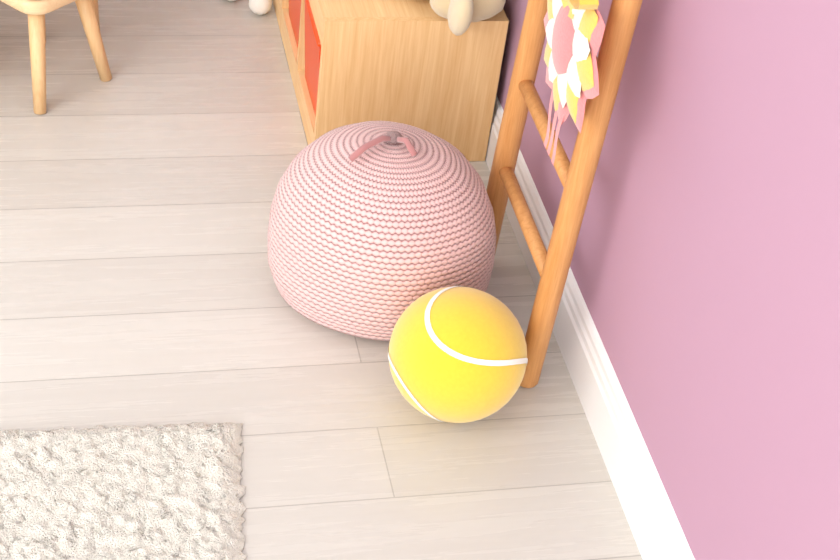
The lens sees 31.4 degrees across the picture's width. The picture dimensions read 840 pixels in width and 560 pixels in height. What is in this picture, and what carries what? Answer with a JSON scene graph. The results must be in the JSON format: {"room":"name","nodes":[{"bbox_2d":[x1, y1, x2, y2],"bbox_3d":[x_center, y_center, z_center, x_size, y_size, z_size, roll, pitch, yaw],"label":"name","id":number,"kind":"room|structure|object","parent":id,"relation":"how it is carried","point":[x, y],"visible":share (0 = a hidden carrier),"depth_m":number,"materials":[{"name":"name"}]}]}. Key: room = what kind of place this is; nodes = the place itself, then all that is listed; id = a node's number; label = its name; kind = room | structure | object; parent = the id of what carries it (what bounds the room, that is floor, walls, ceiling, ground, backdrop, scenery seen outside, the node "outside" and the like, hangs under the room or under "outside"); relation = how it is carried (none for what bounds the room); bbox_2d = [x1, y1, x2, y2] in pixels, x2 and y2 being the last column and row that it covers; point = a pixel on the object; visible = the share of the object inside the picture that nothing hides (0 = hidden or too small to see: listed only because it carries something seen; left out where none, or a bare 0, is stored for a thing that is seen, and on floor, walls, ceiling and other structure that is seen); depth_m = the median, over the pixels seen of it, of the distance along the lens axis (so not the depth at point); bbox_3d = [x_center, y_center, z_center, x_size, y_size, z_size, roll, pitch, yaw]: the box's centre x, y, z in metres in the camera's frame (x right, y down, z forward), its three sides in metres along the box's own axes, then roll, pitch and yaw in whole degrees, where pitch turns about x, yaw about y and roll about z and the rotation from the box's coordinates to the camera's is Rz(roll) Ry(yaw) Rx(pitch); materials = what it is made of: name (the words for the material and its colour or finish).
{"room":"child's bedroom","nodes":[
{"label":"child's bedroom","id":0,"kind":"room"},
{"bbox_2d":[0,0,642,559],"bbox_3d":[-2.528,1.970,0.651,7.120,0.100,9.120,-2,41,-13],"label":"floor","id":1,"kind":"structure","parent":0,"point":[138,288],"depth_m":3.19,"materials":[{"name":"laminate"}]},
{"bbox_2d":[0,0,111,114],"bbox_3d":[-0.963,-0.642,3.760,0.276,0.310,0.256,29,44,24],"label":"stool","id":2,"kind":"object","parent":1,"relation":"on","point":[35,11],"visible":1,"depth_m":3.68,"materials":[{"name":"brown wood"}]},
{"bbox_2d":[92,0,99,29],"bbox_3d":[-1.280,-0.896,3.844,0.895,0.515,0.480,-11,43,-22],"label":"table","id":3,"kind":"object","parent":1,"relation":"on","point":[95,4],"depth_m":3.96,"materials":[{"name":"brown wood"}]},
{"bbox_2d":[0,422,247,559],"bbox_3d":[-0.951,0.658,2.406,1.457,0.031,1.215,-2,41,-13],"label":"shaggy rug","id":4,"kind":"object","parent":1,"relation":"on","point":[148,492],"visible":1,"depth_m":2.78,"materials":[{"name":"beige fabric"}]},
{"bbox_2d":[227,0,271,14],"bbox_3d":[-0.937,-0.849,4.201,1.011,0.066,0.342,-2,41,-13],"label":"stuffed toy","id":5,"kind":"object","parent":1,"relation":"on","point":[260,7],"visible":0.98,"depth_m":4.18,"materials":[{"name":"white fabric"}]},
{"bbox_2d":[267,121,495,340],"bbox_3d":[-0.076,-0.143,3.212,0.491,0.432,0.449,-2,41,-13],"label":"knitted pouf","id":6,"kind":"object","parent":1,"relation":"on","point":[376,229],"visible":0.96,"depth_m":3.07,"materials":[{"name":"pink fabric"}]},
{"bbox_2d":[272,0,508,160],"bbox_3d":[-0.095,-0.966,3.794,0.447,0.952,0.963,-2,41,-13],"label":"storage unit","id":7,"kind":"object","parent":1,"relation":"on","point":[418,64],"visible":0.85,"depth_m":3.58,"materials":[{"name":"brown wood"}]},
{"bbox_2d":[430,0,505,35],"bbox_3d":[0.078,-0.785,3.417,0.326,0.376,0.342,-2,41,-13],"label":"plush","id":8,"kind":"object","parent":7,"relation":"on","point":[460,15],"visible":1,"depth_m":3.43,"materials":[{"name":"beige fabric"}]},
{"bbox_2d":[388,286,527,422],"bbox_3d":[0.076,0.150,3.013,0.281,0.272,0.280,-2,41,-13],"label":"ball","id":9,"kind":"object","parent":1,"relation":"on","point":[457,354],"visible":1,"depth_m":2.91,"materials":[{"name":"yellow fabric"}]},
{"bbox_2d":[486,0,642,387],"bbox_3d":[0.291,-0.464,2.875,0.102,1.439,0.458,-2,41,-13],"label":"wooden ladder","id":10,"kind":"object","parent":1,"relation":"on","point":[576,174],"visible":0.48,"depth_m":3.01,"materials":[{"name":"brown wood"}]},
{"bbox_2d":[496,0,839,559],"bbox_3d":[1.067,0.678,0.405,0.120,3.000,9.000,-2,41,-13],"label":"wall","id":11,"kind":"structure","parent":0,"point":[705,265],"depth_m":2.46,"materials":[{"name":"pink paint"}]},
{"bbox_2d":[485,94,694,559],"bbox_3d":[0.839,1.767,1.290,0.019,0.160,9.000,-2,41,-13],"label":"baseboard","id":12,"kind":"structure","parent":11,"relation":"attached to","point":[652,519],"depth_m":3.01,"materials":[{"name":"white wood"}]},
{"bbox_3d":[0.298,-1.302,2.670,0.198,0.999,1.566,-2,41,-13],"label":"garland","id":13,"kind":"object","parent":11,"relation":"attached to","visible":0},
{"bbox_2d":[543,0,604,165],"bbox_3d":[0.250,-0.392,2.698,0.049,0.429,0.337,-2,41,-13],"label":"flower","id":14,"kind":"object","parent":13,"relation":"hanging from","point":[574,30],"visible":1,"depth_m":2.64,"materials":[{"name":"multicoloured fabric"}]}
]}

